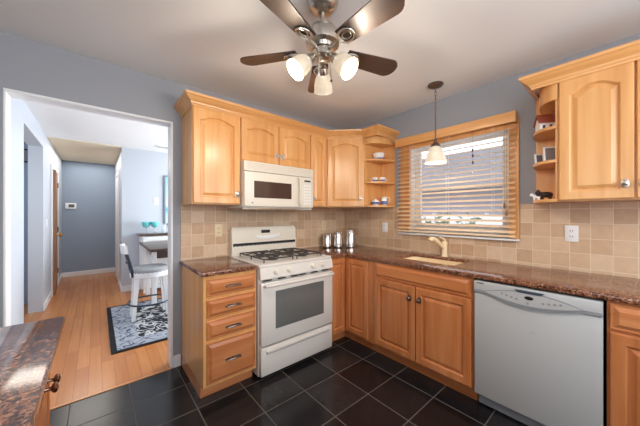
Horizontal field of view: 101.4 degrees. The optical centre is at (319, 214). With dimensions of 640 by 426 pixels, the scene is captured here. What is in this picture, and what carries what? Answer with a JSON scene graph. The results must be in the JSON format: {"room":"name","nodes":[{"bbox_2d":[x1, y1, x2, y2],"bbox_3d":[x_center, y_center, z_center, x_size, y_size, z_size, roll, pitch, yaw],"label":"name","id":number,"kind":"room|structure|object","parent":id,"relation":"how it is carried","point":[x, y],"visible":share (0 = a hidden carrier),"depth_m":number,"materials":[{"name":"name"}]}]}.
{"room":"kitchen","nodes":[
{"label":"kitchen","id":0,"kind":"room"},
{"bbox_2d":[24,142,27,303],"bbox_3d":[-3.834,0.087,2.308,1.450,2.460,3.185,0,0,-40],"label":"wall","id":1,"kind":"structure","parent":0,"point":[25,144],"depth_m":3.85,"materials":[{"name":"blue paint"}]},
{"bbox_2d":[24,149,27,162],"bbox_3d":[-4.350,-0.863,3.816,0.320,0.200,0.020,0,0,-40],"label":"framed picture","id":2,"kind":"object","parent":1,"relation":"attached to","point":[25,150],"visible":0.02,"depth_m":3.84,"materials":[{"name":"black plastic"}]},
{"bbox_2d":[10,97,61,324],"bbox_3d":[-3.845,0.087,3.547,0.140,2.460,5.085,0,0,-40],"label":"wall","id":3,"kind":"structure","parent":0,"point":[25,128],"depth_m":3.50,"materials":[{"name":"grey paint"}]},
{"bbox_2d":[43,273,62,310],"bbox_3d":[-3.756,1.267,3.561,0.015,0.100,4.979,0,0,-40],"label":"baseboard","id":4,"kind":"structure","parent":3,"relation":"attached to","point":[49,297],"depth_m":3.88,"materials":[{"name":"white paint"}]},
{"bbox_2d":[51,163,58,296],"bbox_3d":[-4.617,0.252,4.469,0.160,2.130,0.920,0,0,-40],"label":"trim","id":5,"kind":"structure","parent":3,"relation":"attached to","point":[53,167],"depth_m":4.17,"materials":[{"name":"white paint"}]},
{"bbox_2d":[53,170,62,294],"bbox_3d":[-4.540,0.291,4.544,0.118,2.028,0.749,0,0,-43],"label":"door","id":6,"kind":"structure","parent":3,"relation":"in","point":[55,176],"depth_m":4.26,"materials":[{"name":"brown wood"}]},
{"bbox_2d":[62,160,114,272],"bbox_3d":[-5.073,0.087,5.775,0.880,2.460,0.100,0,0,-40],"label":"wall","id":7,"kind":"structure","parent":0,"point":[88,230],"depth_m":5.72,"materials":[{"name":"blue paint"}]},
{"bbox_2d":[65,203,75,208],"bbox_3d":[-5.259,-0.180,5.530,0.170,0.120,0.032,0,0,-40],"label":"thermostat","id":8,"kind":"object","parent":7,"relation":"attached to","point":[67,205],"visible":1,"depth_m":5.52,"materials":[{"name":"white plastic"}]},
{"bbox_2d":[63,268,114,277],"bbox_3d":[-5.030,1.267,5.736,0.865,0.100,0.015,0,0,-40],"label":"baseboard","id":9,"kind":"structure","parent":7,"relation":"attached to","point":[106,270],"depth_m":5.71,"materials":[{"name":"white paint"}]},
{"bbox_2d":[115,147,129,285],"bbox_3d":[-4.025,0.087,5.308,0.110,2.460,2.170,0,0,-40],"label":"wall","id":10,"kind":"structure","parent":0,"point":[123,161],"depth_m":4.50,"materials":[{"name":"grey paint"}]},
{"bbox_2d":[115,170,118,284],"bbox_3d":[-4.062,0.242,5.251,0.020,2.150,0.950,0,0,-40],"label":"trim","id":11,"kind":"structure","parent":10,"relation":"attached to","point":[117,173],"depth_m":4.89,"materials":[{"name":"white paint"}]},
{"bbox_2d":[116,176,117,279],"bbox_3d":[-4.057,0.272,5.254,0.007,2.070,0.810,0,0,-40],"label":"door","id":12,"kind":"structure","parent":10,"relation":"in","point":[117,176],"depth_m":5.24,"materials":[{"name":"white paint"}]},
{"bbox_2d":[130,148,167,284],"bbox_3d":[-2.109,0.087,5.587,3.170,2.460,0.110,0,0,-40],"label":"wall","id":13,"kind":"structure","parent":0,"point":[148,169],"depth_m":4.67,"materials":[{"name":"grey paint"}]},
{"bbox_2d":[119,280,140,291],"bbox_3d":[-2.322,1.267,5.665,3.195,0.100,0.535,0,0,-40],"label":"baseboard","id":14,"kind":"structure","parent":13,"relation":"attached to","point":[128,287],"depth_m":4.49,"materials":[{"name":"white paint"}]},
{"bbox_2d":[164,175,167,224],"bbox_3d":[-2.647,-0.263,5.040,0.620,0.920,0.025,0,0,-40],"label":"framed picture","id":15,"kind":"object","parent":13,"relation":"attached to","point":[165,176],"visible":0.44,"depth_m":4.85,"materials":[{"name":"blue"}]},
{"bbox_2d":[0,31,336,364],"bbox_3d":[-1.337,0.087,2.268,4.300,2.460,0.115,0,0,-40],"label":"wall","id":16,"kind":"structure","parent":0,"point":[26,65],"depth_m":1.93,"materials":[{"name":"grey paint"}]},
{"bbox_2d":[3,88,172,367],"bbox_3d":[-1.663,0.261,1.991,0.945,2.111,0.127,0,0,-40],"label":"trim","id":17,"kind":"structure","parent":16,"relation":"attached to","point":[7,93],"depth_m":1.72,"materials":[{"name":"white paint"}]},
{"bbox_2d":[173,354,180,367],"bbox_3d":[-1.238,1.267,2.268,0.059,0.100,0.014,0,0,-40],"label":"baseboard","id":18,"kind":"structure","parent":16,"relation":"attached to","point":[177,358],"depth_m":2.26,"materials":[{"name":"white paint"}]},
{"bbox_2d":[182,105,239,205],"bbox_3d":[-0.941,-0.483,2.281,0.392,0.800,0.376,0,0,-40],"label":"upper cabinet","id":19,"kind":"object","parent":16,"relation":"attached to","point":[210,138],"visible":0.96,"depth_m":2.16,"materials":[{"name":"brown wood"}]},
{"bbox_2d":[174,89,399,139],"bbox_3d":[-0.171,-0.891,2.585,2.255,0.085,0.455,0,0,-25],"label":"crown molding","id":20,"kind":"structure","parent":19,"relation":"attached to","point":[188,98],"depth_m":2.44,"materials":[{"name":"brown wood"}]},
{"bbox_2d":[215,224,221,236],"bbox_3d":[-0.965,0.152,2.491,0.072,0.116,0.009,0,0,-40],"label":"wall outlet","id":21,"kind":"object","parent":16,"relation":"attached to","point":[218,227],"visible":1,"depth_m":2.49,"materials":[{"name":"beige plastic"}]},
{"bbox_2d":[181,205,343,260],"bbox_3d":[-0.442,0.167,2.949,2.037,0.500,0.008,0,0,-40],"label":"backsplash","id":22,"kind":"structure","parent":16,"relation":"attached to","point":[198,239],"depth_m":2.59,"materials":[{"name":"tile"}]},
{"bbox_2d":[240,118,309,168],"bbox_3d":[-0.494,-0.678,2.662,0.780,0.410,0.376,0,0,-40],"label":"upper cabinet","id":23,"kind":"object","parent":16,"relation":"attached to","point":[259,142],"visible":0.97,"depth_m":2.51,"materials":[{"name":"brown wood"}]},
{"bbox_2d":[227,160,312,209],"bbox_3d":[-0.472,-0.259,2.628,0.764,0.425,0.455,0,0,-40],"label":"microwave","id":24,"kind":"object","parent":23,"relation":"attached to","point":[263,186],"visible":1,"depth_m":2.44,"materials":[{"name":"beige plastic"}]},
{"bbox_2d":[227,208,310,209],"bbox_3d":[-0.494,-0.052,2.654,0.764,0.012,0.350,0,0,-40],"label":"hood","id":25,"kind":"object","parent":24,"relation":"attached to","point":[227,208],"depth_m":2.47,"materials":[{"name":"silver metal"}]},
{"bbox_2d":[310,135,325,207],"bbox_3d":[-0.106,-0.483,2.992,0.238,0.800,0.376,0,0,-40],"label":"upper cabinet","id":26,"kind":"object","parent":16,"relation":"attached to","point":[317,144],"visible":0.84,"depth_m":2.87,"materials":[{"name":"brown wood"}]},
{"bbox_2d":[322,221,325,229],"bbox_3d":[0.053,0.142,3.358,0.072,0.116,0.009,0,0,-40],"label":"wall outlet","id":27,"kind":"object","parent":16,"relation":"attached to","point":[323,222],"visible":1,"depth_m":3.35,"materials":[{"name":"beige plastic"}]},
{"bbox_2d":[315,138,379,207],"bbox_3d":[0.307,-0.483,3.171,0.622,0.800,0.639,0,0,-40],"label":"upper cabinet","id":28,"kind":"object","parent":16,"relation":"attached to","point":[344,157],"visible":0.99,"depth_m":2.94,"materials":[{"name":"brown wood"}]},
{"bbox_2d":[24,272,606,425],"bbox_3d":[-1.463,1.342,2.840,5.750,0.050,9.250,0,0,-40],"label":"floor","id":29,"kind":"structure","parent":0,"point":[348,382],"depth_m":1.97,"materials":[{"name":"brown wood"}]},
{"bbox_2d":[34,373,60,425],"bbox_3d":[-0.746,0.875,0.200,0.683,0.884,1.600,0,0,-40],"label":"base cabinet","id":30,"kind":"object","parent":29,"relation":"on","point":[43,416],"visible":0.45,"depth_m":0.89,"materials":[{"name":"brown wood"}]},
{"bbox_2d":[0,316,64,425],"bbox_3d":[-0.760,0.418,0.188,0.721,0.030,1.640,0,0,-40],"label":"countertop","id":31,"kind":"structure","parent":30,"relation":"on","point":[27,350],"depth_m":0.69,"materials":[{"name":"red stone"}]},
{"bbox_2d":[50,368,170,409],"bbox_3d":[-1.621,1.314,1.939,0.915,0.005,0.026,0,0,-40],"label":"trim","id":32,"kind":"structure","parent":29,"relation":"on","point":[135,380],"depth_m":1.97,"materials":[{"name":"brown wood"}]},
{"bbox_2d":[106,298,167,354],"bbox_3d":[-1.751,1.311,3.679,1.900,0.010,1.600,0,0,-40],"label":"area rug","id":33,"kind":"object","parent":29,"relation":"on","point":[150,326],"visible":0.42,"depth_m":3.06,"materials":[{"name":"grey fabric"}]},
{"bbox_2d":[120,244,167,321],"bbox_3d":[-2.242,0.840,3.392,0.562,0.930,0.492,0,0,-40],"label":"bar stool","id":34,"kind":"object","parent":33,"relation":"on","point":[160,270],"visible":0.87,"depth_m":3.26,"materials":[{"name":"grey wood"}]},
{"bbox_2d":[139,241,167,303],"bbox_3d":[-2.096,0.877,4.192,1.200,0.857,1.190,0,0,-40],"label":"dining table","id":35,"kind":"object","parent":33,"relation":"on","point":[157,249],"visible":0.34,"depth_m":3.80,"materials":[{"name":"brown wood"}]},
{"bbox_2d":[137,232,167,292],"bbox_3d":[-2.590,0.822,4.842,1.270,0.990,0.370,0,0,-40],"label":"sideboard","id":36,"kind":"object","parent":29,"relation":"on","point":[158,236],"visible":0.29,"depth_m":4.43,"materials":[{"name":"wood"}]},
{"bbox_2d":[142,222,149,227],"bbox_3d":[-2.993,0.226,4.513,0.132,0.200,0.132,0,0,-40],"label":"goblet","id":37,"kind":"object","parent":36,"relation":"on","point":[144,224],"visible":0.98,"depth_m":4.47,"materials":[{"name":"teal glass"}]},
{"bbox_2d":[150,222,158,227],"bbox_3d":[-2.876,0.226,4.560,0.132,0.200,0.132,0,0,-40],"label":"goblet","id":38,"kind":"object","parent":36,"relation":"on","point":[153,224],"visible":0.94,"depth_m":4.51,"materials":[{"name":"teal glass"}]},
{"bbox_2d":[181,265,255,398],"bbox_3d":[-0.840,0.875,2.162,0.400,0.884,0.672,0,0,-40],"label":"base cabinet","id":39,"kind":"object","parent":29,"relation":"on","point":[218,312],"visible":0.98,"depth_m":1.95,"materials":[{"name":"brown wood"}]},
{"bbox_2d":[180,256,257,276],"bbox_3d":[-0.855,0.418,2.170,0.417,0.030,0.640,0,0,-40],"label":"countertop","id":40,"kind":"structure","parent":39,"relation":"on","point":[205,267],"depth_m":2.06,"materials":[{"name":"red stone"}]},
{"bbox_2d":[228,225,333,377],"bbox_3d":[-0.363,0.721,2.513,0.770,1.192,0.735,0,0,-40],"label":"gas range","id":41,"kind":"object","parent":29,"relation":"on","point":[294,287],"visible":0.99,"depth_m":2.29,"materials":[{"name":"white metal"}]},
{"bbox_2d":[228,248,330,267],"bbox_3d":[-0.392,0.391,2.547,0.770,0.066,0.645,0,0,-40],"label":"cooktop","id":42,"kind":"object","parent":41,"relation":"in","point":[260,257],"depth_m":2.44,"materials":[{"name":"grey metal"}]},
{"bbox_2d":[330,256,373,349],"bbox_3d":[0.311,0.875,2.976,0.852,0.884,0.925,0,0,-40],"label":"base cabinet","id":43,"kind":"object","parent":29,"relation":"on","point":[350,279],"visible":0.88,"depth_m":2.63,"materials":[{"name":"brown wood"}]},
{"bbox_2d":[296,244,639,305],"bbox_3d":[1.007,0.418,2.160,0.852,0.030,3.070,0,0,-40],"label":"countertop","id":44,"kind":"structure","parent":43,"relation":"on","point":[626,290],"depth_m":1.79,"materials":[{"name":"red stone"}]},
{"bbox_2d":[323,233,331,247],"bbox_3d":[0.087,0.320,3.241,0.112,0.166,0.112,0,0,-40],"label":"canister","id":45,"kind":"object","parent":44,"relation":"on","point":[326,236],"visible":0.99,"depth_m":3.19,"materials":[{"name":"silver metal"}]},
{"bbox_2d":[333,231,342,246],"bbox_3d":[0.223,0.307,3.251,0.114,0.191,0.114,0,0,-40],"label":"canister","id":46,"kind":"object","parent":44,"relation":"on","point":[337,235],"visible":0.99,"depth_m":3.20,"materials":[{"name":"silver metal"}]},
{"bbox_2d":[345,229,355,246],"bbox_3d":[0.379,0.295,3.253,0.124,0.216,0.124,0,0,-40],"label":"canister","id":47,"kind":"object","parent":44,"relation":"on","point":[350,233],"visible":1,"depth_m":3.20,"materials":[{"name":"silver metal"}]},
{"bbox_2d":[404,256,461,265],"bbox_3d":[1.015,0.524,2.390,0.400,0.182,0.590,0,0,-40],"label":"sink","id":48,"kind":"object","parent":44,"relation":"in","point":[446,262],"visible":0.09,"depth_m":2.54,"materials":[{"name":"beige"}]},
{"bbox_2d":[428,236,447,256],"bbox_3d":[1.121,0.304,2.479,0.243,0.197,0.067,0,0,-30],"label":"faucet","id":49,"kind":"object","parent":44,"relation":"on","point":[443,244],"visible":1,"depth_m":2.50,"materials":[{"name":"beige metal"}]},
{"bbox_2d":[369,260,478,400],"bbox_3d":[0.977,0.875,2.333,0.672,0.884,0.912,0,0,-40],"label":"base cabinet","id":50,"kind":"object","parent":29,"relation":"on","point":[422,320],"visible":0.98,"depth_m":2.06,"materials":[{"name":"brown wood"}]},
{"bbox_2d":[474,278,606,425],"bbox_3d":[1.470,0.872,1.751,0.637,0.866,0.598,0,0,-40],"label":"dishwasher","id":51,"kind":"object","parent":29,"relation":"on","point":[541,355],"visible":1,"depth_m":1.52,"materials":[{"name":"white plastic"}]},
{"bbox_2d":[607,300,639,425],"bbox_3d":[1.871,0.875,1.284,0.672,0.884,0.610,0,0,-40],"label":"base cabinet","id":52,"kind":"object","parent":29,"relation":"on","point":[623,319],"visible":0.94,"depth_m":1.28,"materials":[{"name":"brown wood"}]},
{"bbox_2d":[0,0,639,164],"bbox_3d":[-1.460,-1.187,2.875,5.900,0.112,9.500,0,0,-40],"label":"ceiling","id":53,"kind":"structure","parent":0,"point":[465,45],"depth_m":1.78,"materials":[{"name":"white paint"}]},
{"bbox_2d":[155,145,167,148],"bbox_3d":[-2.580,-1.136,4.483,0.400,0.014,0.140,0,0,-40],"label":"ceiling vent","id":54,"kind":"object","parent":53,"relation":"in","point":[157,146],"visible":0.39,"depth_m":4.40,"materials":[{"name":"white plastic"}]},
{"bbox_2d":[240,0,404,94],"bbox_3d":[0.040,-0.917,1.374,0.914,0.452,0.878,0,0,-40],"label":"ceiling fan","id":55,"kind":"object","parent":53,"relation":"hanging from","point":[322,38],"visible":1,"depth_m":1.33,"materials":[{"name":"silver metal"}]},
{"bbox_2d":[424,81,446,164],"bbox_3d":[1.016,-0.798,2.305,0.184,0.690,0.183,0,0,-40],"label":"pendant lamp","id":56,"kind":"object","parent":53,"relation":"hanging from","point":[435,156],"visible":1,"depth_m":2.27,"materials":[{"name":"white glass"}]},
{"bbox_2d":[344,33,639,278],"bbox_3d":[1.708,0.087,2.126,0.169,2.460,4.050,0,0,-40],"label":"wall","id":57,"kind":"structure","parent":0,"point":[507,94],"depth_m":2.09,"materials":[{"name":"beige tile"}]},
{"bbox_2d":[364,135,394,207],"bbox_3d":[0.673,-0.483,2.966,0.332,0.800,0.185,0,0,-40],"label":"shelf","id":58,"kind":"object","parent":57,"relation":"attached to","point":[375,167],"visible":0.93,"depth_m":3.00,"materials":[{"name":"brown wood"}]},
{"bbox_2d":[371,198,379,204],"bbox_3d":[0.629,-0.143,2.967,0.093,0.084,0.093,0,0,-40],"label":"sugar bowl","id":59,"kind":"object","parent":58,"relation":"on","point":[375,201],"visible":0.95,"depth_m":2.93,"materials":[{"name":"white ceramic"}]},
{"bbox_2d":[373,152,384,158],"bbox_3d":[0.665,-0.651,2.971,0.140,0.075,0.140,0,0,-40],"label":"bowl","id":60,"kind":"object","parent":58,"relation":"on","point":[379,155],"visible":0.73,"depth_m":2.92,"materials":[{"name":"white ceramic"}]},
{"bbox_2d":[381,197,389,204],"bbox_3d":[0.733,-0.150,2.968,0.081,0.098,0.094,0,0,-40],"label":"pitcher","id":61,"kind":"object","parent":58,"relation":"on","point":[384,201],"visible":0.91,"depth_m":2.95,"materials":[{"name":"white ceramic"}]},
{"bbox_2d":[382,222,386,231],"bbox_3d":[0.764,0.152,3.095,0.009,0.116,0.072,0,0,-40],"label":"wall outlet","id":62,"kind":"object","parent":57,"relation":"attached to","point":[384,224],"visible":1,"depth_m":3.09,"materials":[{"name":"white plastic"}]},
{"bbox_2d":[395,110,517,237],"bbox_3d":[1.213,-0.319,2.510,0.071,1.012,1.103,0,0,-40],"label":"blind","id":63,"kind":"object","parent":57,"relation":"attached to","point":[512,116],"visible":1,"depth_m":2.39,"materials":[{"name":"brown wood"}]},
{"bbox_2d":[398,117,519,241],"bbox_3d":[1.288,-0.283,2.556,0.170,1.000,1.100,0,0,-40],"label":"window","id":64,"kind":"structure","parent":57,"relation":"attached to","point":[516,129],"depth_m":2.43,"materials":[{"name":"white paint"}]},
{"bbox_2d":[533,83,562,203],"bbox_3d":[1.610,-0.483,1.866,0.332,0.800,0.165,0,0,-40],"label":"shelf","id":65,"kind":"object","parent":57,"relation":"attached to","point":[546,171],"visible":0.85,"depth_m":1.84,"materials":[{"name":"brown wood"}]},
{"bbox_2d":[530,193,540,199],"bbox_3d":[1.516,-0.125,1.847,0.061,0.048,0.031,0,0,40],"label":"animal figurine","id":66,"kind":"object","parent":65,"relation":"on","point":[537,196],"visible":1,"depth_m":1.84,"materials":[{"name":"white ceramic"}]},
{"bbox_2d":[534,154,542,162],"bbox_3d":[1.567,-0.394,1.879,0.060,0.078,0.036,0,0,5],"label":"photo frame","id":67,"kind":"object","parent":65,"relation":"on","point":[537,157],"visible":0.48,"depth_m":1.87,"materials":[{"name":"white"}]},
{"bbox_2d":[536,155,542,162],"bbox_3d":[1.566,-0.396,1.872,0.042,0.056,0.014,0,0,5],"label":"photo","id":68,"kind":"object","parent":67,"relation":"attached to","point":[539,158],"depth_m":1.87,"materials":[{"name":"grey"}]},
{"bbox_2d":[533,110,554,131],"bbox_3d":[1.593,-0.651,1.827,0.143,0.144,0.095,0,0,20],"label":"house ornament","id":69,"kind":"object","parent":65,"relation":"on","point":[541,121],"visible":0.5,"depth_m":1.81,"materials":[{"name":"white"}]},
{"bbox_2d":[535,190,552,199],"bbox_3d":[1.574,-0.138,1.842,0.102,0.074,0.044,0,0,25],"label":"animal figurine","id":70,"kind":"object","parent":65,"relation":"on","point":[549,195],"visible":0.84,"depth_m":1.83,"materials":[{"name":"black ceramic"}]},
{"bbox_2d":[543,146,554,160],"bbox_3d":[1.582,-0.411,1.803,0.076,0.112,0.036,0,0,22],"label":"photo frame","id":71,"kind":"object","parent":65,"relation":"on","point":[548,152],"visible":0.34,"depth_m":1.80,"materials":[{"name":"white"}]},
{"bbox_2d":[565,225,578,241],"bbox_3d":[1.802,0.137,1.877,0.009,0.116,0.072,0,0,-40],"label":"wall outlet","id":72,"kind":"object","parent":57,"relation":"attached to","point":[571,232],"visible":1,"depth_m":1.88,"materials":[{"name":"white plastic"}]},
{"bbox_2d":[558,60,639,202],"bbox_3d":[1.867,-0.483,1.530,0.376,0.800,0.680,0,0,-40],"label":"upper cabinet","id":73,"kind":"object","parent":57,"relation":"attached to","point":[599,112],"visible":1,"depth_m":1.55,"materials":[{"name":"brown wood"}]},
{"bbox_2d":[519,39,639,99],"bbox_3d":[1.818,-0.891,1.566,0.402,0.085,0.943,0,0,-40],"label":"crown molding","id":74,"kind":"structure","parent":73,"relation":"attached to","point":[628,52],"depth_m":1.58,"materials":[{"name":"brown wood"}]},
{"label":"outside","id":75,"kind":"structure","parent":0,"visible":0},
{"bbox_3d":[8.124,1.867,6.967,15.800,0.100,23.000,0,0,-40],"label":"ground","id":76,"kind":"structure","parent":75,"visible":0},
{"bbox_2d":[423,212,480,223],"bbox_3d":[3.309,0.873,6.590,2.376,1.911,2.396,0,0,-40],"label":"shrub","id":77,"kind":"object","parent":76,"relation":"on","point":[438,217],"visible":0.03,"depth_m":6.43,"materials":[{"name":"green plant"}]},
{"bbox_2d":[422,145,502,213],"bbox_3d":[9.529,-0.783,12.104,7.000,5.200,12.000,0,0,-40],"label":"neighbor house","id":78,"kind":"structure","parent":76,"relation":"on","point":[498,148],"depth_m":11.91,"materials":[{"name":"grey"}]},
{"bbox_2d":[422,213,502,224],"bbox_3d":[5.540,0.892,8.706,0.120,1.850,11.000,0,0,-40],"label":"fence","id":79,"kind":"object","parent":76,"relation":"on","point":[427,217],"visible":0.15,"depth_m":9.08,"materials":[{"name":"white paint"}]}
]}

